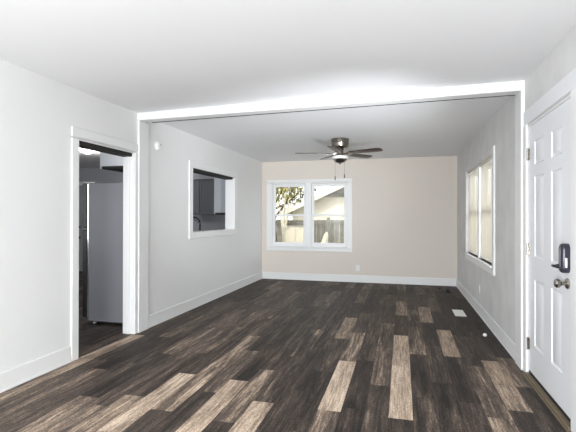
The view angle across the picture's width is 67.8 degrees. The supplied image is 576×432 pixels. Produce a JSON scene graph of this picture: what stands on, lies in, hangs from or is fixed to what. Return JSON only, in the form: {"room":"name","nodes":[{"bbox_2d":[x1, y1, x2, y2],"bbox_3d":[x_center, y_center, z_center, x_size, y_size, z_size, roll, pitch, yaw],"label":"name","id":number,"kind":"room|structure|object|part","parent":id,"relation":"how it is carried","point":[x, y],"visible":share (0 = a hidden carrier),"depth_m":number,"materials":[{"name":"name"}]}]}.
{"room":"empty living room","nodes":[
{"label":"empty living room","id":0,"kind":"room"},
{"bbox_2d":[0,59,261,372],"bbox_3d":[-2.146,0.070,3.243,0.130,2.440,11.966,0,0,15],"label":"wall","id":1,"kind":"structure","parent":0,"point":[38,112],"depth_m":3.73,"materials":[{"name":"paint"}]},
{"bbox_2d":[0,346,71,392],"bbox_3d":[-2.766,1.210,0.617,0.022,0.140,6.578,0,0,15],"label":"baseboard","id":2,"kind":"structure","parent":1,"relation":"attached to","point":[11,378],"depth_m":3.41,"materials":[{"name":"white wood"}]},
{"bbox_2d":[71,126,137,360],"bbox_3d":[-1.859,0.249,4.295,0.152,2.089,0.983,0,0,15],"label":"trim","id":3,"kind":"structure","parent":1,"relation":"attached to","point":[130,158],"depth_m":4.69,"materials":[{"name":"white wood"}]},
{"bbox_3d":[-1.910,0.298,3.843,0.018,1.988,0.084,0,0,15],"label":"casing","id":4,"kind":"part","parent":3,"relation":"part of","materials":[{"name":"white wood"}]},
{"bbox_3d":[-1.793,-0.753,4.281,0.018,0.085,0.983,0,0,15],"label":"head casing","id":5,"kind":"part","parent":3,"relation":"part of","materials":[{"name":"white wood"}]},
{"bbox_3d":[-1.675,0.301,4.726,0.018,1.988,0.054,0,0,15],"label":"casing","id":6,"kind":"part","parent":3,"relation":"part of","materials":[{"name":"white wood"}]},
{"bbox_2d":[100,152,122,171],"bbox_3d":[-1.924,-0.703,5.501,0.601,0.270,0.760,0,0,15],"label":"upper cabinet","id":7,"kind":"object","parent":1,"relation":"attached to","point":[107,161],"visible":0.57,"depth_m":5.17,"materials":[{"name":"white wood"}]},
{"bbox_3d":[-2.223,-0.704,5.384,0.023,0.262,0.374,0,0,15],"label":"door","id":8,"kind":"part","parent":7,"relation":"part of","materials":[{"name":"white wood"}]},
{"bbox_2d":[137,120,148,332],"bbox_3d":[-1.638,0.118,4.841,0.030,2.355,0.185,0,0,15],"label":"trim","id":9,"kind":"structure","parent":1,"relation":"attached to","point":[142,127],"depth_m":4.83,"materials":[{"name":"white wood"}]},
{"bbox_2d":[155,141,160,150],"bbox_3d":[-1.554,-0.839,5.145,0.036,0.110,0.110,0,0,15],"label":"smoke detector","id":10,"kind":"object","parent":1,"relation":"attached to","point":[157,144],"visible":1,"depth_m":5.12,"materials":[{"name":"white plastic"}]},
{"bbox_2d":[148,272,262,327],"bbox_3d":[-1.079,1.233,6.965,0.022,0.140,4.213,0,0,15],"label":"baseboard","id":11,"kind":"structure","parent":1,"relation":"attached to","point":[159,317],"depth_m":6.12,"materials":[{"name":"white wood"}]},
{"bbox_2d":[189,160,237,238],"bbox_3d":[-1.210,-0.221,6.785,0.179,1.087,1.778,0,0,15],"label":"trim","id":12,"kind":"structure","parent":1,"relation":"attached to","point":[231,178],"depth_m":7.06,"materials":[{"name":"white wood"}]},
{"bbox_3d":[-1.348,-0.224,5.955,0.018,0.905,0.101,0,0,15],"label":"casing","id":13,"kind":"part","parent":12,"relation":"part of","materials":[{"name":"white wood"}]},
{"bbox_3d":[-1.133,0.277,6.763,0.019,0.091,1.778,0,0,15],"label":"sill casing","id":14,"kind":"part","parent":12,"relation":"part of","materials":[{"name":"white wood"}]},
{"bbox_3d":[-1.132,-0.719,6.766,0.019,0.091,1.778,0,0,15],"label":"head casing","id":15,"kind":"part","parent":12,"relation":"part of","materials":[{"name":"white"}]},
{"bbox_3d":[-0.921,-0.218,7.561,0.018,0.905,0.131,0,0,15],"label":"casing","id":16,"kind":"part","parent":12,"relation":"part of","materials":[{"name":"white wood"}]},
{"bbox_2d":[214,177,224,214],"bbox_3d":[-1.085,-0.398,8.252,0.391,0.740,0.890,0,0,15],"label":"upper cabinet","id":17,"kind":"object","parent":1,"relation":"attached to","point":[219,184],"visible":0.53,"depth_m":7.84,"materials":[{"name":"grey wood"}]},
{"bbox_3d":[-1.290,-0.399,8.077,0.023,0.732,0.439,0,0,15],"label":"door","id":18,"kind":"part","parent":17,"relation":"part of","materials":[{"name":"grey wood"}]},
{"bbox_2d":[137,80,524,123],"bbox_3d":[0.184,-1.101,4.271,3.849,0.085,0.184,0,0,17],"label":"ceiling beam","id":19,"kind":"structure","parent":1,"relation":"attached to","point":[512,87],"depth_m":4.08,"materials":[{"name":"white paint"}]},
{"bbox_2d":[151,95,514,122],"bbox_3d":[0.220,-1.102,4.315,3.716,0.082,0.039,0,0,17],"label":"trim","id":20,"kind":"structure","parent":1,"relation":"attached to","point":[504,95],"depth_m":4.21,"materials":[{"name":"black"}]},
{"bbox_2d":[79,156,456,278],"bbox_3d":[-1.409,0.090,9.300,9.778,2.440,0.160,0,0,15],"label":"wall","id":21,"kind":"structure","parent":0,"point":[404,210],"depth_m":8.36,"materials":[{"name":"beige paint"}]},
{"bbox_2d":[79,181,85,270],"bbox_3d":[-5.260,0.246,10.187,1.020,2.120,0.100,0,0,15],"label":"door","id":22,"kind":"structure","parent":21,"relation":"in","point":[81,228],"depth_m":10.10,"materials":[{"name":"grey paint"}]},
{"bbox_2d":[193,173,213,179],"bbox_3d":[-2.207,-0.948,9.248,2.380,0.363,0.355,0,0,15],"label":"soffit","id":23,"kind":"structure","parent":21,"relation":"attached to","point":[195,176],"depth_m":8.98,"materials":[{"name":"grey paint"}]},
{"bbox_2d":[193,180,221,214],"bbox_3d":[-2.188,-0.389,9.224,2.330,0.725,0.389,0,0,15],"label":"upper cabinet","id":24,"kind":"object","parent":21,"relation":"attached to","point":[203,190],"visible":0.15,"depth_m":8.95,"materials":[{"name":"grey wood"}]},
{"bbox_3d":[-2.040,-0.390,9.026,0.382,0.717,0.023,0,0,15],"label":"door","id":25,"kind":"part","parent":24,"relation":"part of","materials":[{"name":"grey wood"}]},
{"bbox_3d":[-1.665,-0.389,8.926,0.382,0.717,0.023,0,0,15],"label":"door","id":26,"kind":"part","parent":24,"relation":"part of","materials":[{"name":"grey wood"}]},
{"bbox_2d":[267,178,351,251],"bbox_3d":[0.430,-0.017,8.799,1.780,1.463,0.165,0,0,15],"label":"window","id":27,"kind":"structure","parent":21,"relation":"in","point":[309,185],"depth_m":8.75,"materials":[{"name":"white"}]},
{"bbox_3d":[-0.396,-0.019,8.960,0.101,1.351,0.018,0,0,15],"label":"casing","id":28,"kind":"part","parent":27,"relation":"part of","materials":[{"name":"white wood"}]},
{"bbox_3d":[0.038,-0.328,8.939,0.708,0.675,0.034,0,0,15],"label":"sash","id":29,"kind":"part","parent":27,"relation":"part of","materials":[{"name":"white plastic"}]},
{"bbox_3d":[0.025,0.291,8.893,0.708,0.675,0.046,0,0,15],"label":"sash","id":30,"kind":"part","parent":27,"relation":"part of","materials":[{"name":"white plastic"}]},
{"bbox_3d":[0.418,0.674,8.758,1.780,0.081,0.085,0,0,15],"label":"sill","id":31,"kind":"part","parent":27,"relation":"part of","materials":[{"name":"white wood"}]},
{"bbox_3d":[0.416,-0.722,8.746,1.780,0.054,0.018,0,0,15],"label":"head casing","id":32,"kind":"part","parent":27,"relation":"part of","materials":[{"name":"white wood"}]},
{"bbox_3d":[0.825,0.292,8.680,0.713,0.675,0.046,0,0,15],"label":"sash","id":33,"kind":"part","parent":27,"relation":"part of","materials":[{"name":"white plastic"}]},
{"bbox_3d":[0.838,-0.327,8.727,0.713,0.675,0.034,0,0,15],"label":"sash","id":34,"kind":"part","parent":27,"relation":"part of","materials":[{"name":"white plastic"}]},
{"bbox_3d":[1.227,-0.018,8.528,0.101,1.351,0.018,0,0,15],"label":"casing","id":35,"kind":"part","parent":27,"relation":"part of","materials":[{"name":"white wood"}]},
{"bbox_2d":[262,272,455,285],"bbox_3d":[1.305,1.242,8.501,3.811,0.140,0.022,0,0,15],"label":"baseboard","id":36,"kind":"structure","parent":21,"relation":"attached to","point":[265,275],"depth_m":8.46,"materials":[{"name":"white wood"}]},
{"bbox_2d":[0,271,570,431],"bbox_3d":[-2.964,1.389,3.456,9.778,0.200,12.246,0,0,15],"label":"floor","id":37,"kind":"structure","parent":0,"point":[263,355],"depth_m":3.53,"materials":[{"name":"plastic"}]},
{"bbox_2d":[82,182,122,322],"bbox_3d":[-2.068,0.444,5.441,0.788,1.706,0.726,0,0,15],"label":"refrigerator","id":38,"kind":"object","parent":37,"relation":"on","point":[102,295],"visible":0.51,"depth_m":5.11,"materials":[{"name":"stainless steel"},{"name":"black plastic"}]},
{"bbox_3d":[-2.367,0.694,5.523,0.068,1.055,0.716,0,0,15],"label":"door","id":39,"kind":"part","parent":38,"relation":"part of","materials":[{"name":"black plastic"}]},
{"bbox_3d":[-2.366,-0.121,5.526,0.068,0.545,0.716,0,0,15],"label":"freezer door","id":40,"kind":"part","parent":38,"relation":"part of","materials":[{"name":"black plastic"}]},
{"bbox_2d":[452,309,466,316],"bbox_3d":[2.298,1.302,5.759,0.140,0.006,0.390,0,0,15],"label":"floor vent","id":41,"kind":"object","parent":37,"relation":"in","point":[456,312],"visible":1,"depth_m":5.72,"materials":[{"name":"white plastic"}]},
{"bbox_3d":[-1.454,0.870,7.342,0.629,0.868,2.950,0,0,15],"label":"base cabinet","id":42,"kind":"object","parent":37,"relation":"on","visible":0},
{"bbox_3d":[-1.449,0.416,7.342,0.627,0.038,2.990,0,0,15],"label":"countertop","id":43,"kind":"structure","parent":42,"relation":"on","visible":0},
{"bbox_2d":[193,216,200,230],"bbox_3d":[-1.529,0.201,6.938,0.277,0.387,0.090,0,0,15],"label":"kitchen faucet","id":44,"kind":"object","parent":43,"relation":"on","point":[199,226],"visible":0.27,"depth_m":6.92,"materials":[{"name":"black metal"}]},
{"bbox_2d":[0,0,575,167],"bbox_3d":[-2.959,-1.226,3.464,10.498,0.150,12.966,0,0,15],"label":"ceiling","id":45,"kind":"structure","parent":0,"point":[138,56],"depth_m":3.07,"materials":[{"name":"paint"}]},
{"bbox_2d":[81,148,92,153],"bbox_3d":[-3.431,-1.103,7.331,0.200,0.074,0.200,0,0,15],"label":"ceiling lamp","id":46,"kind":"object","parent":45,"relation":"attached to","point":[86,151],"visible":0.91,"depth_m":7.27,"materials":[{"name":"white plastic"}]},
{"bbox_3d":[-3.431,-1.092,7.331,0.184,0.054,0.184,0,0,15],"label":"lamp shade","id":47,"kind":"part","parent":46,"relation":"part of","materials":[{"name":"white glass"}]},
{"bbox_2d":[295,137,382,179],"bbox_3d":[0.713,-0.835,6.328,1.215,0.603,1.273,0,0,-1],"label":"ceiling fan","id":48,"kind":"object","parent":45,"relation":"hanging from","point":[339,144],"visible":1,"depth_m":6.24,"materials":[{"name":"silver metal"}]},
{"bbox_3d":[0.361,-0.925,6.324,0.512,0.034,0.131,0,0,-1],"label":"blade","id":49,"kind":"part","parent":48,"relation":"part of","materials":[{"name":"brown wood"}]},
{"bbox_3d":[0.646,-0.925,5.941,0.131,0.034,0.512,0,0,17],"label":"blade","id":50,"kind":"part","parent":48,"relation":"part of","materials":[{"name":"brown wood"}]},
{"bbox_3d":[0.767,-0.853,6.328,0.228,0.054,0.228,0,0,-1],"label":"light glass","id":51,"kind":"part","parent":48,"relation":"part of","materials":[{"name":"white glass"}]},
{"bbox_3d":[0.767,-0.821,6.328,0.233,0.119,0.233,0,0,-1],"label":"lamp shade","id":52,"kind":"part","parent":48,"relation":"part of","materials":[{"name":"white glass"}]},
{"bbox_3d":[1.093,-0.923,6.571,0.512,0.034,0.131,0,0,-37],"label":"blade","id":53,"kind":"part","parent":48,"relation":"part of","materials":[{"name":"brown wood"}]},
{"bbox_3d":[1.098,-0.924,6.093,0.512,0.034,0.131,0,0,35],"label":"blade","id":54,"kind":"part","parent":48,"relation":"part of","materials":[{"name":"brown wood"}]},
{"bbox_2d":[457,24,575,342],"bbox_3d":[1.696,0.073,2.222,0.140,2.440,11.966,0,0,15],"label":"wall","id":55,"kind":"structure","parent":0,"point":[496,296],"depth_m":4.37,"materials":[{"name":"paint"}]},
{"bbox_2d":[465,145,494,275],"bbox_3d":[2.613,-0.055,5.782,0.167,1.450,2.173,0,0,15],"label":"window","id":56,"kind":"structure","parent":55,"relation":"in","point":[490,268],"depth_m":5.72,"materials":[{"name":"white"}]},
{"bbox_3d":[2.832,-0.024,6.807,0.020,1.395,0.079,0,0,15],"label":"casing","id":57,"kind":"part","parent":56,"relation":"part of","materials":[{"name":"white wood"}]},
{"bbox_2d":[467,165,477,255],"bbox_3d":[2.719,-0.070,6.290,0.052,1.240,0.980,0,0,15],"label":"window blind","id":58,"kind":"object","parent":56,"relation":"attached to","point":[473,214],"visible":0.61,"depth_m":6.29,"materials":[{"name":"beige fabric"}]},
{"bbox_3d":[2.577,0.620,5.796,0.092,0.100,1.998,0,0,15],"label":"sill","id":59,"kind":"part","parent":56,"relation":"part of","materials":[{"name":"white wood"}]},
{"bbox_3d":[2.568,-0.735,5.804,0.016,0.089,1.998,0,0,15],"label":"head casing","id":60,"kind":"part","parent":56,"relation":"part of","materials":[{"name":"paint"}]},
{"bbox_3d":[2.630,-0.062,5.785,0.125,1.265,2.008,0,0,15],"label":"frame","id":61,"kind":"part","parent":56,"relation":"part of","materials":[{"name":"white plastic"}]},
{"bbox_2d":[479,156,491,262],"bbox_3d":[2.451,-0.073,5.282,0.052,1.240,0.938,0,0,15],"label":"window blind","id":62,"kind":"object","parent":56,"relation":"attached to","point":[486,217],"visible":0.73,"depth_m":5.32,"materials":[{"name":"beige fabric"}]},
{"bbox_3d":[2.358,-0.064,4.966,0.002,1.202,0.002,0,0,15],"label":"ladder cord","id":63,"kind":"part","parent":62,"relation":"part of","materials":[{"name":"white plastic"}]},
{"bbox_3d":[2.548,-0.351,5.272,0.030,0.629,0.911,0,0,15],"label":"sash","id":64,"kind":"part","parent":56,"relation":"part of","materials":[{"name":"white plastic"}]},
{"bbox_3d":[2.296,-0.058,4.790,0.020,1.450,0.094,0,0,15],"label":"casing","id":65,"kind":"part","parent":56,"relation":"part of","materials":[{"name":"white wood"}]},
{"bbox_2d":[456,279,514,359],"bbox_3d":[2.591,1.236,5.908,0.022,0.140,4.371,0,0,15],"label":"baseboard","id":66,"kind":"structure","parent":55,"relation":"attached to","point":[505,340],"depth_m":4.93,"materials":[{"name":"white wood"}]},
{"bbox_2d":[515,90,524,369],"bbox_3d":[2.001,0.120,3.702,0.030,2.355,0.201,0,0,15],"label":"trim","id":67,"kind":"structure","parent":55,"relation":"attached to","point":[520,98],"depth_m":3.66,"materials":[{"name":"white wood"}]},
{"bbox_2d":[522,68,575,431],"bbox_3d":[1.873,0.211,3.035,0.216,2.171,1.151,0,0,15],"label":"door","id":68,"kind":"structure","parent":55,"relation":"in","point":[549,142],"depth_m":2.97,"materials":[{"name":"white wood"}]},
{"bbox_3d":[1.968,0.272,3.555,0.018,2.050,0.097,0,0,15],"label":"casing","id":69,"kind":"part","parent":68,"relation":"part of","materials":[{"name":"white wood"}]},
{"bbox_3d":[1.900,0.273,3.026,0.118,2.045,0.977,0,0,15],"label":"frame","id":70,"kind":"part","parent":68,"relation":"part of","materials":[{"name":"white wood"}]},
{"bbox_3d":[1.837,-0.815,3.048,0.012,0.120,1.151,0,0,15],"label":"head casing","id":71,"kind":"part","parent":68,"relation":"part of","materials":[{"name":"white wood"}]},
{"bbox_3d":[1.710,0.422,2.685,0.077,0.068,0.068,0,0,15],"label":"knob","id":72,"kind":"part","parent":68,"relation":"part of","materials":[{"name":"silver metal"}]},
{"bbox_3d":[1.697,0.269,2.535,0.018,2.050,0.093,0,0,15],"label":"casing","id":73,"kind":"part","parent":68,"relation":"part of","materials":[{"name":"white wood"}]},
{"label":"outside","id":74,"kind":"structure","parent":0,"visible":0},
{"bbox_3d":[5.134,2.402,19.321,80.000,0.300,80.000,0,0,15],"label":"ground","id":75,"kind":"structure","parent":74,"visible":0},
{"bbox_2d":[276,187,297,241],"bbox_3d":[-0.115,0.616,11.015,0.792,3.304,0.705,0,0,15],"label":"sapling","id":76,"kind":"object","parent":75,"relation":"on","point":[284,222],"visible":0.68,"depth_m":10.97,"materials":[{"name":"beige plant"}]},
{"bbox_2d":[285,222,302,241],"bbox_3d":[0.288,1.209,12.843,0.740,2.030,0.620,0,0,15],"label":"storage shed","id":77,"kind":"object","parent":75,"relation":"on","point":[294,230],"visible":0.21,"depth_m":12.61,"materials":[{"name":"beige"}]},
{"bbox_3d":[0.077,1.248,12.641,0.275,1.750,0.018,0,0,15],"label":"door","id":78,"kind":"part","parent":77,"relation":"part of","materials":[{"name":"beige"}]},
{"bbox_3d":[0.290,0.233,12.846,0.740,0.079,0.620,0,0,15],"label":"lid","id":79,"kind":"part","parent":77,"relation":"part of","materials":[{"name":"grey plastic"}]},
{"bbox_3d":[0.371,1.248,12.563,0.275,1.750,0.018,0,0,15],"label":"door","id":80,"kind":"part","parent":77,"relation":"part of","materials":[{"name":"beige"}]},
{"bbox_2d":[275,187,317,241],"bbox_3d":[-0.200,0.122,12.360,2.315,4.302,1.635,0,0,15],"label":"leafy tree","id":81,"kind":"object","parent":75,"relation":"on","point":[287,190],"visible":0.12,"depth_m":12.25,"materials":[{"name":"green plant"}]},
{"bbox_2d":[276,218,343,242],"bbox_3d":[0.450,1.135,13.261,13.057,2.180,0.150,0,0,15],"label":"wooden fence","id":82,"kind":"object","parent":75,"relation":"on","point":[323,226],"visible":0.06,"depth_m":13.10,"materials":[{"name":"grey wood"}]},
{"bbox_3d":[0.432,0.203,13.305,13.000,0.085,0.040,0,0,15],"label":"rail","id":83,"kind":"part","parent":82,"relation":"part of","materials":[{"name":"grey wood"}]},
{"bbox_3d":[1.231,1.136,13.021,0.090,2.180,0.089,0,0,15],"label":"post","id":84,"kind":"part","parent":82,"relation":"part of","materials":[{"name":"grey wood"}]},
{"bbox_2d":[320,232,327,242],"bbox_3d":[0.929,1.326,11.648,0.261,1.792,0.261,0,0,-30],"label":"tree stump","id":85,"kind":"object","parent":75,"relation":"on","point":[325,237],"visible":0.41,"depth_m":11.57,"materials":[{"name":"beige wood"}]},
{"bbox_2d":[279,186,477,242],"bbox_3d":[5.570,-0.125,23.286,10.000,4.780,8.930,0,0,15],"label":"neighbor house","id":86,"kind":"structure","parent":75,"relation":"on","point":[330,200],"depth_m":20.11,"materials":[{"name":"beige"}]},
{"bbox_3d":[4.549,-1.619,19.444,6.154,1.440,0.089,0,0,15],"label":"gable panel","id":87,"kind":"part","parent":86,"relation":"part of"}
]}

